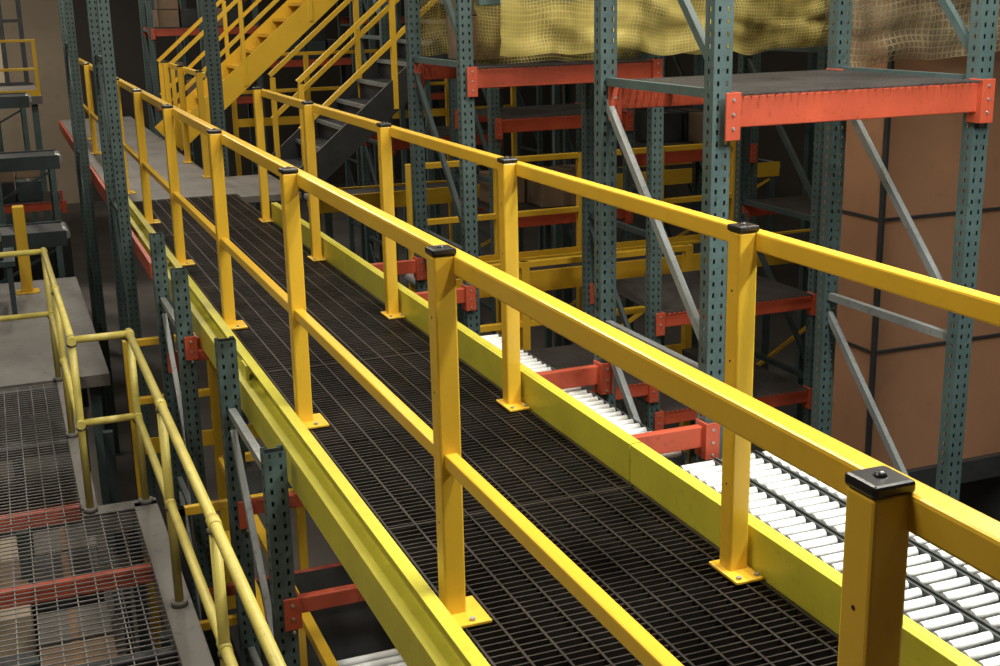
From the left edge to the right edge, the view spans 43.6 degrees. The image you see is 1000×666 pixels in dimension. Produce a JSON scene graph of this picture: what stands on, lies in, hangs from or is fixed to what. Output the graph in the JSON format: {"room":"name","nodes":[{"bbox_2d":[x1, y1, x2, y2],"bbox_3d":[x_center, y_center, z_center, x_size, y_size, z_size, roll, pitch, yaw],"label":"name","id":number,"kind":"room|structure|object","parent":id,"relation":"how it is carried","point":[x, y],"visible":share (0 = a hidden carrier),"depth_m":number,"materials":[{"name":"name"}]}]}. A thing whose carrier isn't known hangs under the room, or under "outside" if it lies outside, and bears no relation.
{"room":"warehouse","nodes":[
{"label":"warehouse","id":0,"kind":"room"},
{"bbox_2d":[159,59,250,97],"bbox_3d":[-5.267,-4.543,22.261,1.499,0.605,0.746,-7,16,-21],"label":"cartons","id":1,"kind":"object","parent":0,"point":[192,87],"visible":0.12,"depth_m":21.85,"materials":[{"name":"cardboard"}]},
{"bbox_2d":[0,0,549,203],"bbox_3d":[-11.552,-8.646,33.151,28.000,10.400,0.200,-7,16,-21],"label":"wall","id":2,"kind":"structure","parent":0,"point":[40,18],"depth_m":33.99,"materials":[{"name":"paint"}]},
{"bbox_2d":[259,23,346,58],"bbox_3d":[-3.613,-5.329,22.744,1.507,0.605,0.745,-7,16,-21],"label":"cartons","id":3,"kind":"object","parent":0,"point":[319,42],"visible":0.36,"depth_m":22.49,"materials":[{"name":"beige cardboard"}]},
{"bbox_2d":[362,0,428,15],"bbox_3d":[-1.957,-6.211,23.199,1.508,0.605,0.745,-7,16,-21],"label":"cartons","id":4,"kind":"object","parent":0,"point":[402,1],"visible":0.11,"depth_m":22.89,"materials":[{"name":"cardboard"}]},
{"bbox_2d":[0,173,940,665],"bbox_3d":[-3.605,1.381,15.556,28.000,0.200,42.000,-7,16,-21],"label":"floor","id":5,"kind":"structure","parent":0,"point":[320,553],"depth_m":18.79,"materials":[{"name":"concrete"}]},
{"bbox_2d":[0,124,12,223],"bbox_3d":[-9.105,-4.769,22.338,0.160,8.400,1.200,-7,16,-21],"label":"frame","id":6,"kind":"object","parent":5,"relation":"on","point":[9,215],"visible":0.14,"depth_m":22.21,"materials":[{"name":"metal"}]},
{"bbox_2d":[0,180,32,421],"bbox_3d":[-6.450,-3.036,15.651,0.160,8.400,1.200,-7,16,-21],"label":"frame","id":7,"kind":"object","parent":5,"relation":"on","point":[2,213],"visible":0.15,"depth_m":15.69,"materials":[{"name":"metal"}]},
{"bbox_2d":[0,92,38,221],"bbox_3d":[-10.155,-1.692,19.730,5.600,3.850,1.010,-7,16,-21],"label":"conveyor","id":8,"kind":"object","parent":5,"relation":"on","point":[21,100],"visible":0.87,"depth_m":19.78,"materials":[{"name":"metal"}]},
{"bbox_2d":[0,83,50,221],"bbox_3d":[-12.905,-3.045,25.586,6.850,3.550,5.000,-7,16,-21],"label":"mezzanine","id":9,"kind":"object","parent":5,"relation":"on","point":[36,100],"visible":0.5,"depth_m":24.42,"materials":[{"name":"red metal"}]},
{"bbox_2d":[0,0,29,85],"bbox_3d":[-13.121,-6.814,26.135,5.800,3.445,0.100,-7,16,-21],"label":"shelving","id":10,"kind":"object","parent":9,"relation":"on","point":[4,76],"visible":1,"depth_m":27.27,"materials":[{"name":"metal"}]},
{"bbox_2d":[0,39,40,95],"bbox_3d":[-11.620,-4.773,23.000,5.870,1.070,0.070,-7,16,-21],"label":"guardrail","id":11,"kind":"object","parent":9,"relation":"on","point":[37,92],"visible":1,"depth_m":23.95,"materials":[{"name":"yellow metal"}]},
{"bbox_2d":[0,149,62,220],"bbox_3d":[-8.608,-0.531,16.331,5.800,3.300,0.810,-7,16,-21],"label":"conveyor","id":12,"kind":"object","parent":5,"relation":"on","point":[50,159],"visible":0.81,"depth_m":16.55,"materials":[{"name":"metal"}]},
{"bbox_2d":[0,220,70,283],"bbox_3d":[-7.830,0.300,14.420,5.700,2.650,0.810,-7,16,-21],"label":"conveyor","id":13,"kind":"object","parent":5,"relation":"on","point":[55,234],"visible":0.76,"depth_m":14.72,"materials":[{"name":"metal"}]},
{"bbox_2d":[0,230,88,417],"bbox_3d":[-7.698,0.085,15.698,4.600,2.400,0.100,-7,16,-21],"label":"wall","id":14,"kind":"structure","parent":5,"relation":"on","point":[36,269],"depth_m":16.22,"materials":[{"name":"concrete"}]},
{"bbox_2d":[0,277,121,615],"bbox_3d":[-6.131,1.200,11.695,4.620,2.250,4.180,-7,16,-21],"label":"mezzanine","id":15,"kind":"object","parent":5,"relation":"on","point":[26,354],"visible":0.7,"depth_m":11.08,"materials":[{"name":"grey concrete"}]},
{"bbox_2d":[0,232,17,314],"bbox_3d":[-6.697,-0.403,11.925,3.900,0.750,0.800,-7,16,-21],"label":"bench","id":16,"kind":"object","parent":15,"relation":"on","point":[8,262],"visible":0.79,"depth_m":12.28,"materials":[{"name":"metal"}]},
{"bbox_2d":[11,205,39,294],"bbox_3d":[-5.069,-0.888,13.262,0.240,0.930,0.220,-7,16,-21],"label":"bollard post","id":17,"kind":"object","parent":15,"relation":"on","point":[18,214],"visible":0.99,"depth_m":13.21,"materials":[{"name":"yellow metal"}]},
{"bbox_2d":[58,0,122,455],"bbox_3d":[-4.890,-2.727,14.373,0.160,8.400,1.200,-7,16,-21],"label":"frame","id":18,"kind":"object","parent":5,"relation":"on","point":[66,13],"visible":0.86,"depth_m":14.49,"materials":[{"name":"metal"}]},
{"bbox_2d":[10,429,170,665],"bbox_3d":[-3.704,2.800,5.811,4.605,2.100,7.105,-7,16,-21],"label":"storage rack","id":19,"kind":"object","parent":5,"relation":"on","point":[108,438],"visible":0.32,"depth_m":8.99,"materials":[{"name":"metal"}]},
{"bbox_2d":[0,525,117,665],"bbox_3d":[-3.428,1.928,7.485,2.088,0.669,2.509,-7,16,-21],"label":"cartons","id":20,"kind":"object","parent":19,"relation":"on","point":[64,528],"visible":0.35,"depth_m":7.27,"materials":[{"name":"cardboard"}]},
{"bbox_2d":[0,381,214,665],"bbox_3d":[-3.816,2.644,6.115,4.643,2.250,8.203,-7,16,-21],"label":"deck","id":21,"kind":"object","parent":5,"relation":"on","point":[189,647],"visible":0.98,"depth_m":6.89,"materials":[{"name":"metal"}]},
{"bbox_2d":[0,247,285,665],"bbox_3d":[-2.679,0.630,7.069,9.284,1.100,3.620,11,19,38],"label":"handrail","id":22,"kind":"object","parent":21,"relation":"on","point":[221,549],"visible":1,"depth_m":6.24,"materials":[{"name":"yellow metal"}]},
{"bbox_2d":[86,0,161,617],"bbox_3d":[-3.256,-1.704,10.418,0.160,8.400,1.200,-7,16,-21],"label":"frame","id":23,"kind":"object","parent":5,"relation":"on","point":[98,11],"visible":0.69,"depth_m":10.34,"materials":[{"name":"metal"}]},
{"bbox_2d":[138,0,172,303],"bbox_3d":[-6.135,-4.718,21.910,0.160,8.400,1.200,-7,16,-21],"label":"frame","id":24,"kind":"object","parent":5,"relation":"on","point":[149,66],"visible":0.3,"depth_m":21.91,"materials":[{"name":"metal"}]},
{"bbox_2d":[149,232,219,665],"bbox_3d":[-1.999,1.287,8.118,0.160,3.760,1.140,-7,16,-21],"label":"frame","id":25,"kind":"object","parent":5,"relation":"on","point":[183,406],"visible":0.65,"depth_m":7.74,"materials":[{"name":"metal"}]},
{"bbox_2d":[176,0,198,165],"bbox_3d":[-6.321,-5.530,24.961,0.160,8.400,1.200,-7,16,-21],"label":"frame","id":26,"kind":"object","parent":5,"relation":"on","point":[186,59],"visible":0.2,"depth_m":24.89,"materials":[{"name":"metal"}]},
{"bbox_2d":[197,0,210,171],"bbox_3d":[-4.241,-3.810,18.366,0.160,8.400,1.200,-7,16,-21],"label":"frame","id":27,"kind":"object","parent":5,"relation":"on","point":[199,9],"visible":0.02,"depth_m":18.67,"materials":[{"name":"metal"}]},
{"bbox_2d":[122,334,308,662],"bbox_3d":[-2.169,1.339,9.796,1.270,2.800,0.070,-7,16,-21],"label":"guardrail","id":28,"kind":"object","parent":5,"relation":"on","point":[213,436],"visible":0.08,"depth_m":9.62,"materials":[{"name":"yellow metal"}]},
{"bbox_2d":[201,0,251,466],"bbox_3d":[-3.056,-2.518,13.444,0.140,8.400,0.110,-7,16,-21],"label":"column","id":29,"kind":"structure","parent":5,"relation":"on","point":[209,9],"depth_m":13.33,"materials":[{"name":"metal"}]},
{"bbox_2d":[214,336,300,665],"bbox_3d":[-1.062,1.917,5.865,0.160,3.670,1.140,-7,16,-21],"label":"frame","id":30,"kind":"object","parent":5,"relation":"on","point":[272,462],"visible":0.94,"depth_m":5.68,"materials":[{"name":"metal"}]},
{"bbox_2d":[244,0,271,218],"bbox_3d":[-4.464,-4.924,22.547,0.160,8.400,1.200,-7,16,-21],"label":"frame","id":31,"kind":"object","parent":5,"relation":"on","point":[259,80],"visible":0.2,"depth_m":22.84,"materials":[{"name":"metal"}]},
{"bbox_2d":[143,25,257,39],"bbox_3d":[-5.305,-5.324,22.079,1.826,0.190,1.190,-7,16,-21],"label":"shelf","id":32,"kind":"object","parent":31,"relation":"attached to","point":[171,31],"visible":0.57,"depth_m":21.49,"materials":[{"name":"red metal"}]},
{"bbox_2d":[152,0,245,27],"bbox_3d":[-5.299,-5.702,21.953,1.504,0.605,0.743,-7,16,-21],"label":"cartons","id":33,"kind":"object","parent":32,"relation":"on","point":[169,15],"visible":0.66,"depth_m":21.56,"materials":[{"name":"beige cardboard"}]},
{"bbox_2d":[150,94,262,110],"bbox_3d":[-5.280,-4.165,22.390,1.826,0.190,1.190,-7,16,-21],"label":"shelf","id":34,"kind":"object","parent":31,"relation":"attached to","point":[242,99],"visible":0.11,"depth_m":22.10,"materials":[{"name":"red metal"}]},
{"bbox_2d":[269,56,351,67],"bbox_3d":[-3.621,-4.951,22.872,1.826,0.190,1.190,-7,16,-21],"label":"shelf","id":35,"kind":"object","parent":31,"relation":"attached to","point":[297,62],"visible":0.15,"depth_m":22.39,"materials":[{"name":"red metal"}]},
{"bbox_2d":[177,470,353,630],"bbox_3d":[-1.127,2.055,7.520,1.440,2.550,0.400,-7,16,-21],"label":"conveyor","id":36,"kind":"object","parent":5,"relation":"on","point":[337,576],"visible":0.06,"depth_m":7.18,"materials":[{"name":"yellow metal"}]},
{"bbox_2d":[155,0,434,288],"bbox_3d":[-2.840,-3.042,17.286,3.661,7.417,1.270,-7,16,-21],"label":"staircase","id":37,"kind":"structure","parent":5,"relation":"on","point":[255,54],"depth_m":16.43,"materials":[{"name":"yellow metal"}]},
{"bbox_2d":[218,452,395,665],"bbox_3d":[-0.472,2.363,6.313,1.150,2.552,4.000,-7,16,-21],"label":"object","id":38,"kind":"object","parent":5,"relation":"on","point":[327,636],"visible":0.16,"depth_m":7.43,"materials":[{"name":"yellow metal"}]},
{"bbox_2d":[337,648,406,665],"bbox_3d":[0.037,2.321,5.177,0.540,0.119,4.200,-7,16,-21],"label":"conveyor","id":39,"kind":"object","parent":38,"relation":"on","point":[391,657],"visible":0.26,"depth_m":6.93,"materials":[{"name":"metal"}]},
{"bbox_2d":[337,0,359,252],"bbox_3d":[-2.793,-5.130,23.184,0.160,8.400,1.200,-7,16,-21],"label":"frame","id":40,"kind":"object","parent":5,"relation":"on","point":[349,176],"visible":0.16,"depth_m":24.08,"materials":[{"name":"metal"}]},
{"bbox_2d":[340,15,404,26],"bbox_3d":[-1.965,-5.834,23.328,1.826,0.190,1.190,-7,16,-21],"label":"shelf","id":41,"kind":"object","parent":40,"relation":"attached to","point":[343,20],"visible":0.19,"depth_m":23.45,"materials":[{"name":"red metal"}]},
{"bbox_2d":[349,0,382,262],"bbox_3d":[-2.199,-4.341,20.185,0.160,8.400,1.200,-7,16,-21],"label":"frame","id":42,"kind":"object","parent":5,"relation":"on","point":[372,43],"visible":0.17,"depth_m":20.44,"materials":[{"name":"metal"}]},
{"bbox_2d":[230,49,519,312],"bbox_3d":[-1.844,-2.211,19.804,4.570,4.470,0.070,-7,16,-21],"label":"guardrail","id":43,"kind":"object","parent":5,"relation":"on","point":[288,120],"visible":0.15,"depth_m":18.99,"materials":[{"name":"yellow metal"}]},
{"bbox_2d":[358,0,398,281],"bbox_3d":[-1.520,-2.976,15.034,0.160,8.400,1.200,-7,16,-21],"label":"frame","id":44,"kind":"object","parent":5,"relation":"on","point":[366,165],"visible":0.19,"depth_m":15.43,"materials":[{"name":"metal"}]},
{"bbox_2d":[268,0,561,346],"bbox_3d":[-0.646,-1.921,13.309,3.486,7.217,1.370,-7,16,-21],"label":"staircase","id":45,"kind":"structure","parent":5,"relation":"on","point":[378,88],"depth_m":12.80,"materials":[{"name":"yellow metal"}]},
{"bbox_2d":[431,88,446,235],"bbox_3d":[-1.122,-5.337,23.821,0.160,8.400,1.200,-7,16,-21],"label":"frame","id":46,"kind":"object","parent":5,"relation":"on","point":[434,103],"visible":0.12,"depth_m":24.82,"materials":[{"name":"metal"}]},
{"bbox_2d":[431,90,444,99],"bbox_3d":[-1.936,-4.482,23.689,1.826,0.190,1.190,-7,16,-21],"label":"shelf","id":47,"kind":"object","parent":46,"relation":"attached to","point":[435,95],"visible":0.03,"depth_m":23.40,"materials":[{"name":"red metal"}]},
{"bbox_2d":[367,60,441,91],"bbox_3d":[-1.931,-4.858,23.558,1.502,0.605,0.747,-7,16,-21],"label":"cartons","id":48,"kind":"object","parent":47,"relation":"on","point":[432,87],"visible":0.02,"depth_m":23.50,"materials":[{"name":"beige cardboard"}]},
{"bbox_2d":[404,0,479,335],"bbox_3d":[-0.413,-1.308,8.713,0.160,8.400,1.200,-7,16,-21],"label":"frame","id":49,"kind":"object","parent":5,"relation":"on","point":[461,20],"visible":0.41,"depth_m":8.49,"materials":[{"name":"metal"}]},
{"bbox_2d":[527,344,658,402],"bbox_3d":[0.280,0.368,9.417,1.426,0.170,1.190,-7,16,-21],"label":"shelf","id":50,"kind":"object","parent":49,"relation":"attached to","point":[567,356],"visible":0.12,"depth_m":9.62,"materials":[{"name":"metal"}]},
{"bbox_2d":[446,14,500,334],"bbox_3d":[-0.258,-2.185,11.977,0.160,8.400,1.200,-7,16,-21],"label":"frame","id":51,"kind":"object","parent":5,"relation":"on","point":[493,108],"visible":0.19,"depth_m":11.99,"materials":[{"name":"metal"}]},
{"bbox_2d":[475,88,503,332],"bbox_3d":[-0.221,-3.137,15.529,0.160,8.400,1.200,-7,16,-21],"label":"frame","id":52,"kind":"object","parent":5,"relation":"on","point":[480,231],"visible":0.06,"depth_m":15.45,"materials":[{"name":"metal"}]},
{"bbox_2d":[364,126,502,154],"bbox_3d":[-0.851,-2.401,15.442,1.426,0.190,1.190,-7,16,-21],"label":"shelf","id":53,"kind":"object","parent":52,"relation":"attached to","point":[443,131],"visible":0.34,"depth_m":15.09,"materials":[{"name":"red metal"}]},
{"bbox_2d":[516,85,543,251],"bbox_3d":[0.549,-5.543,24.458,0.160,8.400,1.200,-7,16,-21],"label":"frame","id":54,"kind":"object","parent":5,"relation":"on","point":[539,137],"visible":0.3,"depth_m":24.92,"materials":[{"name":"metal"}]},
{"bbox_2d":[303,158,780,387],"bbox_3d":[0.705,-0.415,15.537,6.100,3.100,0.610,-7,16,-21],"label":"conveyor","id":55,"kind":"object","parent":5,"relation":"on","point":[437,192],"visible":0.3,"depth_m":15.25,"materials":[{"name":"yellow metal"}]},
{"bbox_2d":[562,84,575,344],"bbox_3d":[1.079,-3.297,16.024,0.160,8.400,1.200,-7,16,-21],"label":"frame","id":56,"kind":"object","parent":5,"relation":"on","point":[568,144],"visible":0.03,"depth_m":16.70,"materials":[{"name":"metal"}]},
{"bbox_2d":[405,141,738,450],"bbox_3d":[0.781,0.170,11.993,3.370,3.800,0.070,-7,16,-21],"label":"guardrail","id":57,"kind":"object","parent":5,"relation":"on","point":[494,216],"visible":0.33,"depth_m":11.55,"materials":[{"name":"yellow metal"}]},
{"bbox_2d":[480,244,692,464],"bbox_3d":[0.585,0.867,10.757,2.370,3.100,0.070,-7,16,-21],"label":"guardrail","id":58,"kind":"object","parent":5,"relation":"on","point":[526,322],"visible":0.2,"depth_m":10.40,"materials":[{"name":"yellow metal"}]},
{"bbox_2d":[576,49,634,414],"bbox_3d":[1.042,-2.346,12.473,0.160,8.400,1.200,-7,16,-21],"label":"frame","id":59,"kind":"object","parent":5,"relation":"on","point":[627,180],"visible":0.1,"depth_m":12.30,"materials":[{"name":"metal"}]},
{"bbox_2d":[455,103,633,138],"bbox_3d":[0.401,-2.093,12.257,1.426,0.190,1.190,-7,16,-21],"label":"shelf","id":60,"kind":"object","parent":59,"relation":"attached to","point":[556,116],"visible":0.64,"depth_m":11.79,"materials":[{"name":"red metal"}]},
{"bbox_2d":[459,197,632,227],"bbox_3d":[0.420,-1.224,12.489,1.426,0.190,1.190,-7,16,-21],"label":"shelf","id":61,"kind":"object","parent":59,"relation":"attached to","point":[627,216],"visible":0.12,"depth_m":12.01,"materials":[{"name":"red metal"}]},
{"bbox_2d":[479,164,575,207],"bbox_3d":[0.445,-1.457,12.409,1.113,0.301,0.737,-7,16,-21],"label":"cartons","id":62,"kind":"object","parent":61,"relation":"on","point":[541,195],"visible":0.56,"depth_m":12.25,"materials":[{"name":"beige cardboard"}]},
{"bbox_2d":[613,138,756,165],"bbox_3d":[1.709,-1.867,12.856,1.426,0.190,1.190,-7,16,-21],"label":"shelf","id":63,"kind":"object","parent":59,"relation":"attached to","point":[687,155],"visible":0.22,"depth_m":12.35,"materials":[{"name":"red metal"}]},
{"bbox_2d":[636,108,726,142],"bbox_3d":[1.905,-2.122,12.840,0.749,0.301,0.740,-7,16,-21],"label":"cartons","id":64,"kind":"object","parent":63,"relation":"on","point":[682,124],"visible":0.58,"depth_m":12.83,"materials":[{"name":"cardboard"}]},
{"bbox_2d":[405,229,813,463],"bbox_3d":[1.654,0.623,11.970,5.100,2.900,0.610,-7,16,-21],"label":"conveyor","id":65,"kind":"object","parent":5,"relation":"on","point":[561,276],"visible":0.05,"depth_m":11.17,"materials":[{"name":"yellow metal"}]},
{"bbox_2d":[581,2,663,430],"bbox_3d":[0.886,-1.469,9.209,0.160,8.400,1.200,-7,16,-21],"label":"frame","id":66,"kind":"object","parent":5,"relation":"on","point":[655,115],"visible":0.3,"depth_m":9.10,"materials":[{"name":"metal"}]},
{"bbox_2d":[414,56,662,96],"bbox_3d":[0.233,-1.834,8.828,1.426,0.190,1.190,-7,16,-21],"label":"shelf","id":67,"kind":"object","parent":66,"relation":"attached to","point":[553,71],"visible":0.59,"depth_m":8.34,"materials":[{"name":"red metal"}]},
{"bbox_2d":[447,0,592,59],"bbox_3d":[0.203,-2.430,8.893,1.120,0.909,0.365,-7,16,-21],"label":"cartons","id":68,"kind":"object","parent":67,"relation":"on","point":[451,36],"visible":0.2,"depth_m":8.69,"materials":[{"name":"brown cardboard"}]},
{"bbox_2d":[477,0,651,5],"bbox_3d":[1.113,-2.251,8.360,2.700,0.060,0.050,-7,16,-21],"label":"tie beam","id":69,"kind":"structure","parent":66,"relation":"attached to","point":[479,2],"depth_m":7.97,"materials":[{"name":"metal"}]},
{"bbox_2d":[500,0,832,56],"bbox_3d":[1.806,-2.635,8.369,3.920,1.505,0.180,-7,16,-21],"label":"safety net","id":70,"kind":"object","parent":69,"relation":"attached to","point":[639,27],"visible":0.53,"depth_m":8.14,"materials":[{"name":"yellow fabric"}]},
{"bbox_2d":[590,270,819,335],"bbox_3d":[1.569,-0.276,9.783,1.426,0.170,1.190,-7,16,-21],"label":"shelf","id":71,"kind":"object","parent":66,"relation":"attached to","point":[772,296],"visible":0.5,"depth_m":9.50,"materials":[{"name":"grey metal"}]},
{"bbox_2d":[635,363,811,430],"bbox_3d":[1.585,0.449,9.977,1.426,0.170,1.190,-7,16,-21],"label":"shelf","id":72,"kind":"object","parent":66,"relation":"attached to","point":[790,395],"visible":0.32,"depth_m":9.62,"materials":[{"name":"red metal"}]},
{"bbox_2d":[682,329,725,375],"bbox_3d":[1.736,0.215,9.956,0.690,0.285,0.710,-7,16,-21],"label":"cartons","id":73,"kind":"object","parent":72,"relation":"on","point":[691,353],"visible":0.13,"depth_m":9.70,"materials":[{"name":"cardboard"}]},
{"bbox_2d":[594,0,733,462],"bbox_3d":[0.738,-0.588,5.927,0.160,8.400,1.200,-7,16,-21],"label":"frame","id":74,"kind":"object","parent":5,"relation":"on","point":[708,332],"visible":0.46,"depth_m":5.70,"materials":[{"name":"metal"}]},
{"bbox_2d":[661,54,703,236],"bbox_3d":[2.425,-3.463,16.538,0.160,8.400,1.200,-7,16,-21],"label":"frame","id":75,"kind":"object","parent":5,"relation":"on","point":[682,74],"visible":0.08,"depth_m":16.95,"materials":[{"name":"metal"}]},
{"bbox_2d":[691,0,762,457],"bbox_3d":[2.341,-2.506,12.968,0.160,8.400,1.200,-7,16,-21],"label":"frame","id":76,"kind":"object","parent":5,"relation":"on","point":[698,59],"visible":0.19,"depth_m":13.35,"materials":[{"name":"metal"}]},
{"bbox_2d":[734,0,829,425],"bbox_3d":[2.186,-1.629,9.704,0.160,8.400,1.200,-7,16,-21],"label":"frame","id":77,"kind":"object","parent":5,"relation":"on","point":[746,61],"visible":0.2,"depth_m":9.69,"materials":[{"name":"metal"}]},
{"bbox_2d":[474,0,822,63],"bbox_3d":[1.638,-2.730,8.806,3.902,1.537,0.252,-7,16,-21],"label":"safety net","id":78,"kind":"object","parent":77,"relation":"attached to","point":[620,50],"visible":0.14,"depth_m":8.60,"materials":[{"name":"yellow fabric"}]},
{"bbox_2d":[742,195,822,237],"bbox_3d":[2.857,-0.958,10.139,1.426,0.190,1.190,-7,16,-21],"label":"shelf","id":79,"kind":"object","parent":77,"relation":"attached to","point":[802,204],"visible":0.1,"depth_m":10.34,"materials":[{"name":"metal"}]},
{"bbox_2d":[793,4,819,421],"bbox_3d":[3.687,-2.673,13.481,0.160,8.400,1.200,-7,16,-21],"label":"frame","id":80,"kind":"object","parent":5,"relation":"on","point":[809,146],"visible":0.2,"depth_m":14.38,"materials":[{"name":"metal"}]},
{"bbox_2d":[810,0,998,500],"bbox_3d":[2.038,-0.748,6.422,0.160,8.400,1.200,-7,16,-21],"label":"frame","id":81,"kind":"object","parent":5,"relation":"on","point":[978,49],"visible":0.57,"depth_m":6.28,"materials":[{"name":"metal"}]},
{"bbox_2d":[608,68,995,140],"bbox_3d":[1.391,-1.123,6.019,1.426,0.200,1.190,-7,16,-21],"label":"shelf","id":82,"kind":"object","parent":81,"relation":"attached to","point":[811,96],"visible":0.76,"depth_m":5.62,"materials":[{"name":"metal"}]},
{"bbox_2d":[814,0,999,521],"bbox_3d":[3.506,0.293,8.700,2.800,5.150,0.700,-7,16,-21],"label":"crates","id":83,"kind":"object","parent":5,"relation":"on","point":[901,367],"visible":0.48,"depth_m":7.89,"materials":[{"name":"cardboard"}]},
{"bbox_3d":[2.056,2.428,4.593,0.050,3.210,3.600,-7,16,-21],"label":"guide","id":84,"kind":"object","parent":5,"relation":"on","visible":0},
{"bbox_2d":[675,450,999,665],"bbox_3d":[1.518,1.036,3.983,1.040,0.117,3.550,-7,16,-21],"label":"conveyor","id":85,"kind":"object","parent":84,"relation":"attached to","point":[946,596],"visible":0.34,"depth_m":4.60,"materials":[{"name":"metal"}]},
{"bbox_3d":[-8.585,-3.608,17.959,0.160,8.400,1.200,-7,16,-21],"label":"frame","id":86,"kind":"object","parent":5,"relation":"on","visible":0},
{"bbox_2d":[3,191,67,213],"bbox_3d":[-7.612,-1.908,18.784,2.026,0.190,1.190,-7,16,-21],"label":"shelf","id":87,"kind":"object","parent":86,"relation":"attached to","point":[45,204],"visible":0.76,"depth_m":18.53,"materials":[{"name":"red metal"}]},
{"bbox_2d":[0,170,42,202],"bbox_3d":[-7.635,-2.268,18.595,1.508,0.605,0.741,-7,16,-21],"label":"cartons","id":88,"kind":"object","parent":87,"relation":"on","point":[33,192],"visible":0.72,"depth_m":18.49,"materials":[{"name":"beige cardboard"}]},
{"bbox_3d":[0.153,2.070,6.373,0.160,3.060,1.200,-7,16,-21],"label":"frame","id":89,"kind":"object","parent":5,"relation":"on","visible":0},
{"bbox_2d":[167,333,364,633],"bbox_3d":[-0.940,0.966,7.060,1.310,1.757,3.620,-7,16,-21],"label":"catwalk support beams","id":90,"kind":"object","parent":89,"relation":"attached to","point":[294,608],"visible":0.26,"depth_m":5.26,"materials":[{"name":"red metal"}]},
{"bbox_2d":[59,116,301,204],"bbox_3d":[-4.600,-2.358,16.374,1.730,0.160,10.050,-7,16,-21],"label":"landing platform","id":91,"kind":"object","parent":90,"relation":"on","point":[192,184],"visible":0.48,"depth_m":13.54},
{"bbox_2d":[131,229,152,278],"bbox_3d":[-3.080,-0.797,10.420,0.030,0.120,2.990,-7,16,-21],"label":"beam","id":92,"kind":"structure","parent":91,"relation":"attached to","point":[144,258],"depth_m":9.55,"materials":[{"name":"red metal"}]},
{"bbox_2d":[162,60,210,177],"bbox_3d":[-3.638,-2.530,14.446,0.120,1.123,2.870,-7,16,-21],"label":"guardrail","id":93,"kind":"object","parent":91,"relation":"on","point":[199,74],"visible":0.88,"depth_m":14.36,"materials":[{"name":"yellow metal"}]},
{"bbox_2d":[128,197,489,665],"bbox_3d":[-1.467,0.114,6.705,0.085,0.235,11.290,-7,16,-21],"label":"channel","id":94,"kind":"object","parent":90,"relation":"attached to","point":[418,624],"visible":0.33,"depth_m":4.43,"materials":[{"name":"yellow paint"}]},
{"bbox_2d":[271,202,980,665],"bbox_3d":[-0.136,0.153,6.325,0.050,0.300,9.600,-7,16,-21],"label":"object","id":95,"kind":"structure","parent":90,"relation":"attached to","point":[810,583],"depth_m":4.53,"materials":[{"name":"yellow paint"}]},
{"bbox_2d":[371,256,719,459],"bbox_3d":[-0.127,0.030,7.421,0.710,0.170,4.260,-7,16,-21],"label":"beams","id":96,"kind":"structure","parent":89,"relation":"attached to","point":[703,437],"depth_m":6.52,"materials":[{"name":"red metal"}]},
{"bbox_2d":[481,333,686,466],"bbox_3d":[0.161,0.353,6.644,0.560,0.117,2.340,-7,16,-21],"label":"conveyor","id":97,"kind":"object","parent":89,"relation":"on","point":[591,400],"visible":0.12,"depth_m":6.35,"materials":[{"name":"metal"}]},
{"bbox_2d":[133,194,838,665],"bbox_3d":[-0.951,0.086,6.909,1.020,0.142,11.293,-7,16,-21],"label":"catwalk grating","id":98,"kind":"object","parent":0,"point":[650,562],"depth_m":4.58,"materials":[{"name":"black metal"}]},
{"bbox_2d":[71,57,999,665],"bbox_3d":[-3.016,-1.507,10.574,0.140,1.123,20.050,-7,16,-21],"label":"guardrail","id":99,"kind":"object","parent":98,"relation":"on","point":[884,504],"depth_m":3.00,"materials":[{"name":"yellow metal"}]},
{"bbox_2d":[252,86,999,585],"bbox_3d":[-0.231,-0.397,6.204,0.123,1.123,9.610,-7,16,-21],"label":"guardrail","id":100,"kind":"object","parent":98,"relation":"on","point":[744,239],"depth_m":3.96,"materials":[{"name":"yellow metal"}]},
{"bbox_2d":[550,0,823,231],"bbox_3d":[9.373,-5.354,19.175,0.200,10.400,42.000,-7,16,-21],"label":"wall","id":101,"kind":"structure","parent":0,"point":[771,147],"depth_m":27.82,"materials":[{"name":"paint"}]},
{"bbox_3d":[-3.825,-8.856,12.816,28.000,0.200,42.000,-7,16,-21],"label":"ceiling","id":102,"kind":"structure","parent":0,"visible":0},
{"bbox_2d":[419,0,823,56],"bbox_3d":[1.848,-3.239,10.351,5.501,1.756,0.257,-7,16,-20],"label":"safety net","id":103,"kind":"object","parent":102,"relation":"hanging from","point":[434,25],"visible":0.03,"depth_m":9.65,"materials":[{"name":"yellow fabric"}]},
{"bbox_3d":[3.569,-0.937,7.006,0.160,8.400,1.200,-7,16,-21],"label":"frame","id":104,"kind":"object","parent":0,"visible":0},
{"bbox_2d":[820,0,999,43],"bbox_3d":[3.208,-2.383,7.344,3.101,1.300,0.144,-7,16,-21],"label":"safety net","id":105,"kind":"object","parent":104,"relation":"attached to","point":[913,1],"visible":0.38,"depth_m":7.10,"materials":[{"name":"yellow fabric"}]},
{"bbox_2d":[845,0,999,67],"bbox_3d":[3.263,-2.304,7.254,3.080,1.407,0.142,-7,16,-21],"label":"safety net","id":106,"kind":"object","parent":104,"relation":"attached to","point":[963,15],"visible":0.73,"depth_m":7.03,"materials":[{"name":"yellow fabric"}]}
]}

